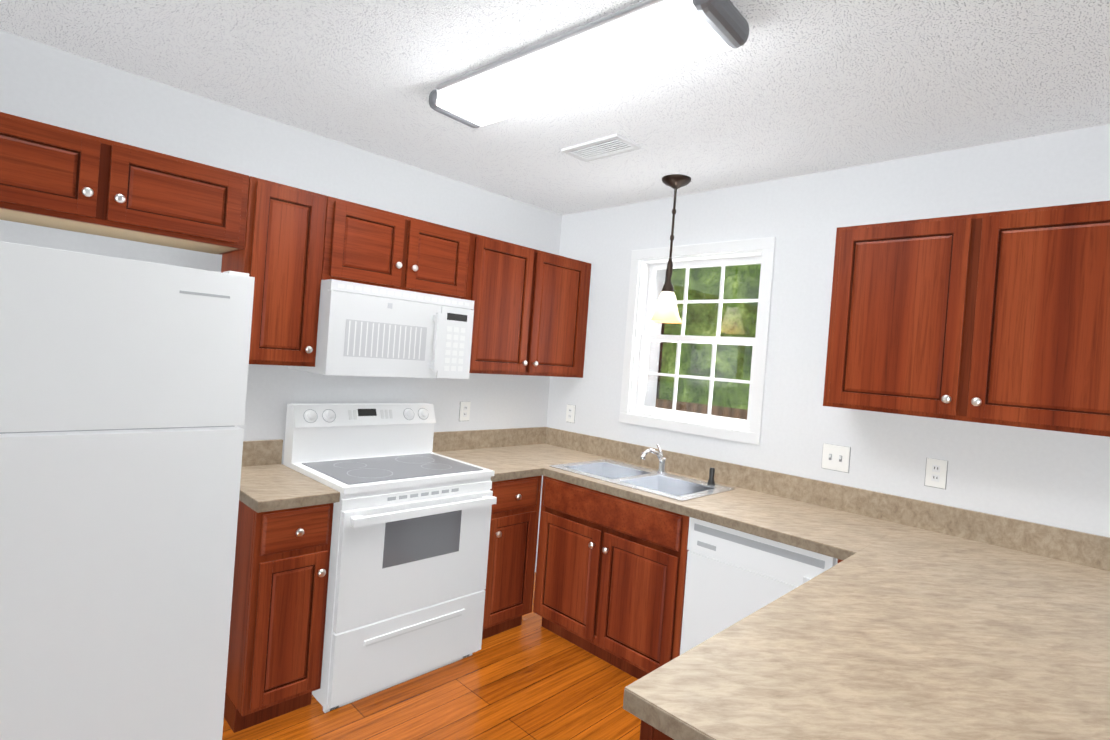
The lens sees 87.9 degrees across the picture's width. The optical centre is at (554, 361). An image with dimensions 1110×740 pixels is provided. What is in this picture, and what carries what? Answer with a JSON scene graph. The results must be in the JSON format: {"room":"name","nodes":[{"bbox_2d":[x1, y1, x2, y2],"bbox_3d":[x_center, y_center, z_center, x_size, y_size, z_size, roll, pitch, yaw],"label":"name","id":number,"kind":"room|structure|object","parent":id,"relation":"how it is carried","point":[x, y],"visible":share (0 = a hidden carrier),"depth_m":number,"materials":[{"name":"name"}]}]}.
{"room":"kitchen","nodes":[
{"label":"kitchen","id":0,"kind":"room"},
{"bbox_2d":[0,30,561,570],"bbox_3d":[-1.109,0.156,3.069,0.140,2.520,3.460,5,1,45],"label":"wall","id":1,"kind":"structure","parent":0,"point":[52,86],"depth_m":2.71,"materials":[{"name":"paint"}]},
{"bbox_2d":[0,112,255,255],"bbox_3d":[-1.667,-0.632,2.094,0.327,0.297,0.920,5,1,45],"label":"upper cabinet","id":2,"kind":"object","parent":1,"relation":"attached to","point":[51,176],"depth_m":2.03,"materials":[{"name":"brown wood"}]},
{"bbox_2d":[221,178,335,366],"bbox_3d":[-1.248,-0.372,2.539,0.327,0.760,0.316,5,1,45],"label":"upper cabinet","id":3,"kind":"object","parent":1,"relation":"attached to","point":[289,248],"depth_m":2.43,"materials":[{"name":"brown wood"}]},
{"bbox_2d":[328,198,475,299],"bbox_3d":[-0.846,-0.540,2.932,0.327,0.370,0.784,5,1,45],"label":"upper cabinet","id":4,"kind":"object","parent":1,"relation":"attached to","point":[371,246],"depth_m":2.79,"materials":[{"name":"brown wood"}]},
{"bbox_2d":[288,279,473,378],"bbox_3d":[-0.837,-0.142,2.885,0.459,0.414,0.770,5,1,45],"label":"over-the-range microwave","id":5,"kind":"object","parent":4,"relation":"attached to","point":[369,330],"visible":1,"depth_m":2.69,"materials":[{"name":"white"}]},
{"bbox_2d":[459,402,470,420],"bbox_3d":[-0.553,0.305,3.538,0.009,0.120,0.078,5,1,45],"label":"electrical outlet","id":6,"kind":"object","parent":1,"relation":"attached to","point":[464,412],"visible":1,"depth_m":3.53,"materials":[{"name":"grey plastic"}]},
{"bbox_2d":[469,234,590,377],"bbox_3d":[-0.235,-0.304,3.571,0.327,0.760,0.996,5,1,45],"label":"upper cabinet","id":7,"kind":"object","parent":1,"relation":"attached to","point":[530,309],"depth_m":3.41,"materials":[{"name":"brown wood"}]},
{"bbox_2d":[222,572,640,739],"bbox_3d":[1.549,1.674,-0.414,9.300,0.060,10.000,5,1,45],"label":"floor","id":8,"kind":"structure","parent":0,"point":[530,677],"depth_m":2.49,"materials":[{"name":"brown wood"}]},
{"bbox_2d":[0,241,254,739],"bbox_3d":[-1.613,0.526,1.888,0.825,1.724,0.818,5,1,45],"label":"refrigerator","id":9,"kind":"object","parent":8,"relation":"on","point":[123,388],"visible":1,"depth_m":1.68,"materials":[{"name":"white painted metal"},{"name":"white plastic"}]},
{"bbox_2d":[224,500,333,732],"bbox_3d":[-1.232,0.978,2.438,0.659,0.873,0.295,5,1,45],"label":"base cabinet","id":10,"kind":"object","parent":8,"relation":"on","point":[278,613],"visible":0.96,"depth_m":2.22,"materials":[{"name":"brown wood"}]},
{"bbox_2d":[239,439,339,512],"bbox_3d":[-1.201,0.462,2.434,0.648,0.155,0.309,5,1,45],"label":"countertop","id":11,"kind":"structure","parent":10,"relation":"on","point":[266,484],"depth_m":2.37,"materials":[{"name":"laminate"}]},
{"bbox_2d":[283,403,496,712],"bbox_3d":[-0.806,0.840,2.788,0.705,1.205,0.778,5,1,45],"label":"range","id":12,"kind":"object","parent":8,"relation":"on","point":[410,535],"visible":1,"depth_m":2.60,"materials":[{"name":"white metal"}]},
{"bbox_2d":[482,476,541,639],"bbox_3d":[-0.438,1.031,3.246,0.659,0.873,0.397,5,1,45],"label":"base cabinet","id":13,"kind":"object","parent":8,"relation":"on","point":[511,556],"visible":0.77,"depth_m":3.05,"materials":[{"name":"brown wood"}]},
{"bbox_2d":[432,430,542,481],"bbox_3d":[-0.423,0.514,3.226,0.648,0.155,0.349,5,1,45],"label":"countertop","id":14,"kind":"structure","parent":13,"relation":"on","point":[510,457],"depth_m":3.44,"materials":[{"name":"laminate"}]},
{"bbox_2d":[533,476,689,678],"bbox_3d":[0.434,1.097,3.078,0.924,0.871,0.630,5,1,45],"label":"base cabinet","id":15,"kind":"object","parent":8,"relation":"on","point":[610,579],"depth_m":2.81,"materials":[{"name":"brown wood"}]},
{"bbox_2d":[495,427,594,442],"bbox_3d":[-0.078,0.538,3.572,0.656,0.155,0.390,5,1,45],"label":"countertop","id":16,"kind":"structure","parent":15,"relation":"on","point":[535,432],"depth_m":3.90,"materials":[{"name":"laminate"}]},
{"bbox_2d":[483,429,1109,618],"bbox_3d":[0.737,0.604,2.790,2.918,0.155,0.663,5,1,45],"label":"countertop","id":17,"kind":"structure","parent":15,"relation":"on","point":[1071,568],"depth_m":2.34,"materials":[{"name":"laminate"}]},
{"bbox_2d":[549,444,734,501],"bbox_3d":[0.443,0.624,3.062,0.850,0.334,0.496,5,1,45],"label":"sink","id":18,"kind":"object","parent":17,"relation":"in","point":[661,481],"visible":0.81,"depth_m":3.10,"materials":[{"name":"silver metal"}]},
{"bbox_2d":[640,560,842,739],"bbox_3d":[1.029,1.153,1.563,0.660,0.871,1.950,5,1,45],"label":"base cabinet","id":19,"kind":"object","parent":8,"relation":"on","point":[647,732],"depth_m":1.06,"materials":[{"name":"brown wood"}]},
{"bbox_2d":[623,547,1109,739],"bbox_3d":[0.832,0.681,1.304,0.688,0.040,1.315,5,1,45],"label":"countertop","id":20,"kind":"structure","parent":19,"relation":"on","point":[909,619],"depth_m":1.22,"materials":[{"name":"laminate"}]},
{"bbox_2d":[680,517,837,654],"bbox_3d":[0.976,1.144,2.527,0.607,0.869,0.600,5,1,45],"label":"dishwasher","id":21,"kind":"object","parent":8,"relation":"on","point":[733,576],"visible":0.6,"depth_m":2.38,"materials":[{"name":"white"}]},
{"bbox_2d":[0,0,1109,267],"bbox_3d":[1.742,-0.909,-0.433,9.300,0.080,10.000,5,1,45],"label":"ceiling","id":22,"kind":"structure","parent":0,"point":[790,88],"depth_m":2.04,"materials":[{"name":"white paint"}]},
{"bbox_2d":[429,0,748,127],"bbox_3d":[0.031,-0.972,1.929,1.190,0.081,0.260,5,1,41],"label":"flush-mount light fixture","id":23,"kind":"object","parent":22,"relation":"attached to","point":[640,39],"visible":1,"depth_m":1.78,"materials":[{"name":"white plastic"}]},
{"bbox_2d":[561,134,641,161],"bbox_3d":[0.214,-0.999,2.702,0.340,0.012,0.180,5,1,45],"label":"ceiling vent","id":24,"kind":"object","parent":22,"relation":"in","point":[604,147],"visible":0.98,"depth_m":2.69,"materials":[{"name":"white metal"}]},
{"bbox_2d":[650,174,690,322],"bbox_3d":[0.620,-0.594,3.076,0.172,0.764,0.172,5,1,45],"label":"pendant lamp","id":25,"kind":"object","parent":22,"relation":"hanging from","point":[666,310],"visible":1,"depth_m":3.04,"materials":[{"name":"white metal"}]},
{"bbox_2d":[535,124,1109,571],"bbox_3d":[1.105,0.321,3.115,2.960,2.520,0.280,5,1,45],"label":"wall","id":26,"kind":"structure","parent":0,"point":[1045,476],"depth_m":2.74,"materials":[{"name":"paint"}]},
{"bbox_2d":[566,404,575,422],"bbox_3d":[0.104,0.352,3.893,0.078,0.120,0.009,5,1,45],"label":"electrical outlet","id":27,"kind":"object","parent":26,"relation":"attached to","point":[570,414],"visible":1,"depth_m":3.89,"materials":[{"name":"grey plastic"}]},
{"bbox_2d":[619,237,775,444],"bbox_3d":[0.806,-0.129,3.309,0.910,1.070,0.128,5,1,45],"label":"window","id":28,"kind":"structure","parent":26,"relation":"in","point":[641,333],"depth_m":3.29,"materials":[{"name":"white"}]},
{"bbox_2d":[821,443,850,472],"bbox_3d":[1.311,0.451,2.693,0.124,0.120,0.018,5,1,45],"label":"light switch","id":29,"kind":"object","parent":26,"relation":"attached to","point":[835,457],"visible":1,"depth_m":2.69,"materials":[{"name":"grey plastic"}]},
{"bbox_2d":[924,458,947,489],"bbox_3d":[1.599,0.469,2.416,0.078,0.120,0.009,5,1,45],"label":"electrical outlet","id":30,"kind":"object","parent":26,"relation":"attached to","point":[936,470],"visible":1,"depth_m":2.41,"materials":[{"name":"grey plastic"}]},
{"bbox_2d":[823,200,1109,436],"bbox_3d":[1.610,-0.156,2.191,0.992,0.760,0.359,5,1,45],"label":"upper cabinet","id":31,"kind":"object","parent":26,"relation":"attached to","point":[1000,318],"visible":1,"depth_m":2.07,"materials":[{"name":"brown wood"}]},
{"label":"outside","id":32,"kind":"structure","parent":0,"visible":0},
{"bbox_2d":[655,264,760,419],"bbox_3d":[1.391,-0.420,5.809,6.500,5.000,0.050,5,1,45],"label":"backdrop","id":33,"kind":"structure","parent":32,"point":[695,350],"depth_m":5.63,"materials":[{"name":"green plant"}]}
]}

